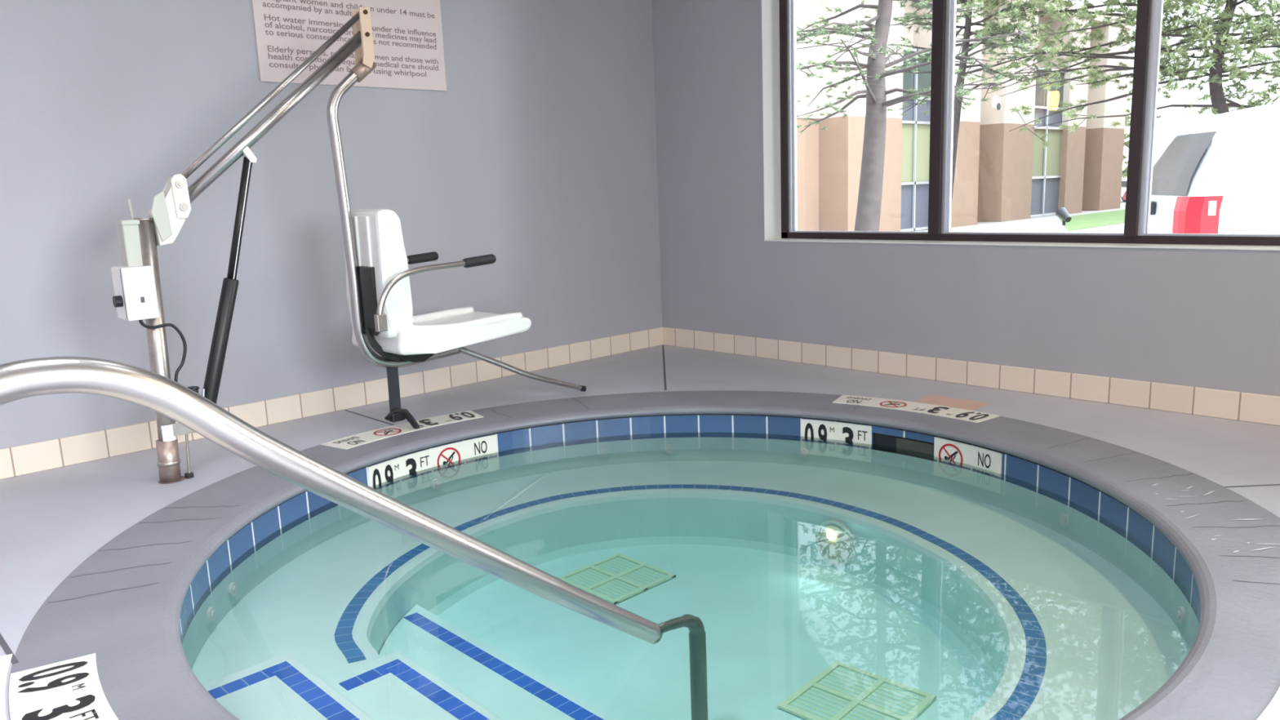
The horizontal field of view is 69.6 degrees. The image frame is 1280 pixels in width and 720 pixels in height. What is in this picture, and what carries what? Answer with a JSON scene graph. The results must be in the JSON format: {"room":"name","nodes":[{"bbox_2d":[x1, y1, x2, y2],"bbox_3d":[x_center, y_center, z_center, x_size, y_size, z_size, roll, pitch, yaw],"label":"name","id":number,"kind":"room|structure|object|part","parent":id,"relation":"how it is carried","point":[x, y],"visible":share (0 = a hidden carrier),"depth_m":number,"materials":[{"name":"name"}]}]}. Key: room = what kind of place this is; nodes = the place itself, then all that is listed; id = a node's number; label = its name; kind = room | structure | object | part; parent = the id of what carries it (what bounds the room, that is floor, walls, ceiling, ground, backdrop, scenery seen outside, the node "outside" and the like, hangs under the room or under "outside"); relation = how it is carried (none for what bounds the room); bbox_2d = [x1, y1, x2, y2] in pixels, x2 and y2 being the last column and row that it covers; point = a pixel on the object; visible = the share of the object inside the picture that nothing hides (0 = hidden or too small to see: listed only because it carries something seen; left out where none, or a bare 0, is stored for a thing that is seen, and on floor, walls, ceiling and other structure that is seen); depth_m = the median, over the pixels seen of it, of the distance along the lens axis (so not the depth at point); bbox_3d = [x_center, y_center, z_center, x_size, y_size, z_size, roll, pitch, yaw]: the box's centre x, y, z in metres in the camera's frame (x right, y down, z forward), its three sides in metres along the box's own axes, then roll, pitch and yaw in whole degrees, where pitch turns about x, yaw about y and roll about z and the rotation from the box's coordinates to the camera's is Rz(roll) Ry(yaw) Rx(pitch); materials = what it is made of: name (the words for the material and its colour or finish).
{"room":"indoor hot tub room","nodes":[
{"label":"indoor hot tub room","id":0,"kind":"room"},
{"bbox_2d":[0,0,662,448],"bbox_3d":[-2.318,-0.893,3.543,6.600,2.870,0.150,-12,14,-43],"label":"wall","id":1,"kind":"structure","parent":0,"point":[537,154],"depth_m":4.22,"materials":[{"name":"grey paint"}]},
{"bbox_2d":[0,326,662,479],"bbox_3d":[-2.180,0.343,3.750,6.500,0.115,0.012,-12,14,-43],"label":"baseboard","id":2,"kind":"structure","parent":1,"relation":"attached to","point":[31,458],"depth_m":4.37,"materials":[{"name":"beige tile"}]},
{"bbox_2d":[251,0,446,91],"bbox_3d":[-1.338,-1.781,4.258,0.945,1.000,0.009,-12,14,-43],"label":"warning sign","id":3,"kind":"object","parent":1,"relation":"attached to","point":[407,34],"visible":0.75,"depth_m":4.30,"materials":[{"name":"white"}]},
{"bbox_2d":[0,344,1279,719],"bbox_3d":[0.257,0.828,1.290,6.500,0.121,7.000,-12,14,-43],"label":"floor","id":4,"kind":"structure","parent":0,"point":[51,521],"depth_m":3.64,"materials":[{"name":"grey concrete"}]},
{"bbox_2d":[0,653,12,719],"bbox_3d":[-1.189,0.749,1.673,0.265,0.002,1.109,-12,14,-43],"label":"tile","id":5,"kind":"structure","parent":4,"relation":"on","point":[5,660],"depth_m":2.00,"materials":[{"name":"white tile"}]},
{"bbox_2d":[111,6,586,484],"bbox_3d":[-1.125,-0.549,3.869,2.018,1.775,0.506,-12,14,-43],"label":"lift","id":6,"kind":"object","parent":4,"relation":"on","point":[379,295],"visible":0.96,"depth_m":3.69,"materials":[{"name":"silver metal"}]},
{"bbox_3d":[-1.802,-0.485,3.247,0.068,0.018,0.085,-12,14,-43],"label":"box lid","id":7,"kind":"part","parent":6,"relation":"part of","materials":[{"name":"grey plastic"}]},
{"bbox_3d":[-1.643,-0.587,3.301,0.056,0.156,0.009,-12,14,-43],"label":"plate","id":8,"kind":"part","parent":6,"relation":"part of","materials":[{"name":"white plastic"}]},
{"bbox_3d":[-1.683,0.334,3.429,0.020,0.188,0.010,-12,14,-43],"label":"lock rod","id":9,"kind":"part","parent":6,"relation":"part of","materials":[{"name":"silver metal"}]},
{"bbox_3d":[-1.516,-0.536,3.492,0.146,0.456,0.033,-12,14,-43],"label":"piston rod","id":10,"kind":"part","parent":6,"relation":"part of","materials":[{"name":"black plastic"}]},
{"bbox_3d":[-1.152,-1.312,3.777,0.054,0.239,0.010,-12,14,-43],"label":"tip plate","id":11,"kind":"part","parent":6,"relation":"part of","materials":[{"name":"beige metal"}]},
{"bbox_2d":[349,59,376,82],"bbox_3d":[-1.134,-1.189,3.768,0.111,0.105,0.058,-12,14,-43],"label":"socket","id":12,"kind":"object","parent":6,"relation":"attached to","point":[362,68],"depth_m":3.74,"materials":[{"name":"beige metal"}]},
{"bbox_3d":[-1.108,-1.306,3.732,0.054,0.239,0.010,-12,14,-43],"label":"tip plate","id":13,"kind":"part","parent":6,"relation":"part of","materials":[{"name":"beige metal"}]},
{"bbox_3d":[-1.108,-0.369,3.878,0.130,0.524,0.320,-12,14,-43],"label":"backrest","id":14,"kind":"part","parent":6,"relation":"part of","materials":[{"name":"white plastic"}]},
{"bbox_3d":[-0.892,-0.292,3.810,0.448,0.207,0.025,-12,14,-43],"label":"armrest","id":15,"kind":"part","parent":6,"relation":"part of","materials":[{"name":"silver metal"}]},
{"bbox_3d":[-0.889,-0.139,4.162,0.685,0.125,0.430,-12,14,-43],"label":"seat","id":16,"kind":"part","parent":6,"relation":"part of","materials":[{"name":"white plastic"}]},
{"bbox_2d":[8,390,1279,719],"bbox_3d":[0.125,0.731,2.927,3.480,0.522,3.480,-12,14,-43],"label":"pool","id":17,"kind":"object","parent":4,"relation":"in","point":[1090,579],"visible":0.99,"depth_m":3.06,"materials":[{"name":"grey"}]},
{"bbox_2d":[8,653,118,719],"bbox_3d":[-1.087,0.721,1.800,0.207,0.004,0.740,-12,14,-43],"label":"marker","id":18,"kind":"object","parent":17,"relation":"on","point":[71,689],"visible":1,"depth_m":1.94,"materials":[{"name":"white ceramic"}]},
{"bbox_2d":[0,356,707,719],"bbox_3d":[-0.506,0.548,1.848,1.861,1.284,0.110,-12,14,-43],"label":"handrail","id":19,"kind":"object","parent":17,"relation":"attached to","point":[32,377],"visible":1,"depth_m":1.68,"materials":[{"name":"silver metal"}]},
{"bbox_3d":[0.102,0.867,2.492,0.211,0.376,0.047,-12,14,-43],"label":"rail leg","id":20,"kind":"part","parent":19,"relation":"part of","materials":[{"name":"silver metal"}]},
{"bbox_2d":[320,410,483,449],"bbox_3d":[-1.023,0.300,4.045,0.740,0.004,0.199,-12,14,-43],"label":"marker","id":21,"kind":"object","parent":17,"relation":"on","point":[347,442],"visible":0.99,"depth_m":4.02,"materials":[{"name":"white tile"}]},
{"bbox_2d":[367,434,497,488],"bbox_3d":[-0.866,0.421,3.882,0.623,0.093,0.041,-12,14,-43],"label":"depth marker","id":22,"kind":"object","parent":17,"relation":"attached to","point":[390,471],"visible":0.98,"depth_m":3.89,"materials":[{"name":"white tile"}]},
{"bbox_2d":[815,519,855,564],"bbox_3d":[0.764,0.711,3.596,0.176,0.176,0.020,8,15,43],"label":"lamp","id":23,"kind":"object","parent":17,"relation":"attached to","point":[835,539],"depth_m":3.58,"materials":[{"name":"white glass"}]},
{"bbox_2d":[800,418,871,447],"bbox_3d":[0.866,0.320,4.072,0.324,0.093,0.013,4,12,32],"label":"depth marker","id":24,"kind":"object","parent":17,"relation":"attached to","point":[811,429],"visible":1,"depth_m":4.07,"materials":[{"name":"white tile"}]},
{"bbox_2d":[832,395,999,422],"bbox_3d":[1.199,0.210,4.080,0.740,0.004,0.198,7,14,41],"label":"marker","id":25,"kind":"object","parent":17,"relation":"on","point":[931,409],"visible":1,"depth_m":4.07,"materials":[{"name":"white tile"}]},
{"bbox_2d":[933,436,1002,476],"bbox_3d":[1.299,0.382,3.655,0.013,0.093,0.316,-9,13,-32],"label":"marker","id":26,"kind":"object","parent":17,"relation":"attached to","point":[976,458],"visible":1,"depth_m":3.65,"materials":[{"name":"white tile"}]},
{"bbox_2d":[1256,686,1279,719],"bbox_3d":[1.256,0.648,1.716,0.740,0.004,0.198,-12,14,-43],"label":"marker","id":27,"kind":"object","parent":17,"relation":"on","point":[1272,712],"visible":1,"depth_m":1.71,"materials":[{"name":"white ceramic"}]},
{"bbox_2d":[914,395,990,410],"bbox_3d":[1.397,0.191,4.143,0.176,0.002,0.290,-12,14,-43],"label":"tile","id":28,"kind":"structure","parent":4,"relation":"on","point":[971,405],"depth_m":4.14,"materials":[{"name":"beige tile"}]},
{"bbox_2d":[651,0,1279,396],"bbox_3d":[2.574,-1.049,3.387,0.250,2.870,7.150,-12,14,-43],"label":"wall","id":29,"kind":"structure","parent":0,"point":[1207,318],"depth_m":4.71,"materials":[{"name":"grey paint"}]},
{"bbox_2d":[662,327,1279,426],"bbox_3d":[2.583,0.214,3.471,0.012,0.115,6.989,-12,14,-43],"label":"baseboard","id":30,"kind":"structure","parent":29,"relation":"attached to","point":[1217,403],"depth_m":4.33,"materials":[{"name":"beige tile"}]},
{"bbox_2d":[761,0,1279,250],"bbox_3d":[2.766,-1.283,3.053,0.156,1.842,5.857,-12,14,-43],"label":"trim","id":31,"kind":"structure","parent":29,"relation":"attached to","point":[770,8],"depth_m":5.12,"materials":[{"name":"white paint"}]},
{"bbox_2d":[778,0,1279,245],"bbox_3d":[2.839,-1.301,3.122,0.072,1.838,5.857,-12,14,-43],"label":"window","id":32,"kind":"structure","parent":29,"relation":"in","point":[1149,12],"depth_m":4.47,"materials":[{"name":"brown metal"}]},
{"bbox_3d":[1.149,-1.554,4.858,0.038,1.752,0.888,-12,14,-43],"label":"sash","id":33,"kind":"part","parent":32,"relation":"part of","materials":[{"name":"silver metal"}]},
{"bbox_3d":[1.802,-1.454,4.191,0.038,1.752,0.869,-12,14,-43],"label":"sash","id":34,"kind":"part","parent":32,"relation":"part of","materials":[{"name":"clear glass"}]},
{"bbox_3d":[2.449,-1.355,3.531,0.038,1.752,0.893,-12,14,-43],"label":"sash","id":35,"kind":"part","parent":32,"relation":"part of","materials":[{"name":"clear glass"}]},
{"label":"outside","id":36,"kind":"structure","parent":0,"visible":0},
{"bbox_2d":[908,198,1125,233],"bbox_3d":[50.521,-9.774,53.916,139.600,1.500,120.000,-12,14,-43],"label":"ground","id":37,"kind":"structure","parent":36,"point":[1054,220],"depth_m":35.81,"materials":[{"name":"concrete"}]},
{"bbox_2d":[795,0,1050,231],"bbox_3d":[2.998,-5.233,10.986,4.154,8.966,4.126,-9,12,-31],"label":"pine tree","id":38,"kind":"object","parent":37,"relation":"on","point":[871,180],"visible":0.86,"depth_m":10.89,"materials":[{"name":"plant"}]},
{"bbox_2d":[837,0,1085,209],"bbox_3d":[6.147,-7.449,18.374,6.546,10.570,6.036,-12,14,-43],"label":"pine tree","id":39,"kind":"object","parent":37,"relation":"on","point":[968,24],"visible":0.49,"depth_m":17.99,"materials":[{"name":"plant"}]},
{"bbox_2d":[795,0,1133,231],"bbox_3d":[13.929,-10.802,39.615,30.800,9.720,3.145,-12,14,-43],"label":"hotel building","id":40,"kind":"structure","parent":37,"relation":"on","point":[1002,175],"depth_m":37.39,"materials":[{"name":"beige paint"}]},
{"bbox_3d":[10.416,-5.896,35.385,2.700,1.650,0.100,-12,14,-43],"label":"spandrel panel","id":41,"kind":"part","parent":40,"relation":"part of","materials":[{"name":"grey"}]},
{"bbox_3d":[10.341,-7.860,35.019,2.700,2.150,0.100,-12,14,-43],"label":"pane","id":42,"kind":"part","parent":40,"relation":"part of","materials":[{"name":"yellow"}]},
{"bbox_3d":[10.283,-9.408,34.731,2.700,0.800,0.100,-12,14,-43],"label":"pane","id":43,"kind":"part","parent":40,"relation":"part of","materials":[{"name":"grey glass"}]},
{"bbox_3d":[10.234,-10.685,34.493,2.700,1.600,0.100,-12,14,-43],"label":"pane","id":44,"kind":"part","parent":40,"relation":"part of","materials":[{"name":"clear glass"}]},
{"bbox_2d":[991,95,1000,110],"bbox_3d":[14.894,-10.727,38.467,0.560,0.580,0.155,-12,14,-43],"label":"round wall light","id":45,"kind":"object","parent":40,"relation":"attached to","point":[996,103],"depth_m":38.38,"materials":[{"name":"white glass"}]},
{"bbox_3d":[18.911,-7.719,43.443,3.800,1.650,0.100,-12,14,-43],"label":"spandrel panel","id":46,"kind":"part","parent":40,"relation":"part of","materials":[{"name":"grey"}]},
{"bbox_3d":[18.837,-9.684,43.076,3.800,2.150,0.100,-12,14,-43],"label":"pane","id":47,"kind":"part","parent":40,"relation":"part of","materials":[{"name":"yellow"}]},
{"bbox_3d":[18.778,-11.231,42.788,3.800,0.800,0.100,-12,14,-43],"label":"pane","id":48,"kind":"part","parent":40,"relation":"part of","materials":[{"name":"grey"}]},
{"bbox_3d":[18.730,-12.508,42.550,3.800,1.600,0.100,-12,14,-43],"label":"pane","id":49,"kind":"part","parent":40,"relation":"part of","materials":[{"name":"clear glass"}]},
{"bbox_2d":[951,218,1061,232],"bbox_3d":[12.000,-4.372,30.917,3.334,0.460,22.384,2,11,22],"label":"walkway","id":50,"kind":"structure","parent":37,"relation":"on","point":[1039,225],"depth_m":31.85,"materials":[{"name":"beige concrete"}]},
{"bbox_2d":[1058,209,1124,231],"bbox_3d":[18.231,-5.720,36.802,3.214,0.431,26.736,3,12,28],"label":"lawn","id":51,"kind":"structure","parent":37,"relation":"on","point":[1114,217],"depth_m":32.51,"materials":[{"name":"green plant"}]},
{"bbox_2d":[1055,207,1071,225],"bbox_3d":[13.913,-4.710,30.156,0.354,0.577,0.566,-6,11,-18],"label":"spotlight","id":52,"kind":"object","parent":51,"relation":"on","point":[1062,213],"visible":1,"depth_m":30.08,"materials":[{"name":"black plastic"}]},
{"bbox_2d":[930,0,1279,148],"bbox_3d":[8.084,-7.332,16.064,6.024,10.725,7.388,-12,14,-43],"label":"leafy tree","id":53,"kind":"object","parent":37,"relation":"on","point":[1082,11],"visible":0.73,"depth_m":16.31,"materials":[{"name":"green plant"}]},
{"bbox_2d":[1120,179,1127,201],"bbox_3d":[31.343,-10.831,58.896,1.760,1.419,4.284,-4,11,-11],"label":"parked car","id":54,"kind":"object","parent":37,"relation":"on","point":[1123,190],"visible":0.09,"depth_m":58.30,"materials":[{"name":"grey paint"}]},
{"bbox_2d":[1122,191,1126,199],"bbox_3d":[29.248,-9.328,51.151,1.760,1.419,4.284,-7,11,-22],"label":"parked car","id":55,"kind":"object","parent":37,"relation":"on","point":[1125,193],"visible":0.09,"depth_m":52.67,"materials":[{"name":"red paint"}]},
{"bbox_2d":[1121,88,1132,179],"bbox_3d":[29.838,-14.977,62.584,8.730,8.327,9.179,-1,11,8],"label":"leafy tree","id":56,"kind":"object","parent":37,"relation":"on","point":[1128,117],"visible":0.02,"depth_m":60.55,"materials":[{"name":"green plant"}]},
{"bbox_2d":[1018,0,1279,133],"bbox_3d":[10.594,-6.899,15.646,6.957,9.891,5.698,-11,14,-39],"label":"leafy tree","id":57,"kind":"object","parent":37,"relation":"on","point":[1219,104],"visible":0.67,"depth_m":15.97,"materials":[{"name":"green plant"}]},
{"bbox_2d":[1148,103,1279,234],"bbox_3d":[7.110,-1.304,7.956,4.994,1.920,1.965,1,11,16],"label":"van","id":58,"kind":"object","parent":37,"relation":"on","point":[1220,174],"visible":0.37,"depth_m":7.68,"materials":[{"name":"white paint"}]},
{"bbox_3d":[4.673,-1.393,8.437,0.040,0.120,0.200,1,11,16],"label":"tailgate handle","id":59,"kind":"part","parent":58,"relation":"part of","materials":[{"name":"black plastic"}]},
{"bbox_3d":[4.885,-1.801,8.507,0.321,0.520,1.733,1,11,16],"label":"glass","id":60,"kind":"part","parent":58,"relation":"part of","materials":[{"name":"grey glass"}]},
{"bbox_2d":[1172,195,1223,233],"bbox_3d":[4.674,-1.145,7.758,0.359,0.460,0.120,8,14,42],"label":"tail light","id":61,"kind":"object","parent":58,"relation":"attached to","point":[1192,214],"depth_m":7.71,"materials":[{"name":"red plastic"}]}
]}

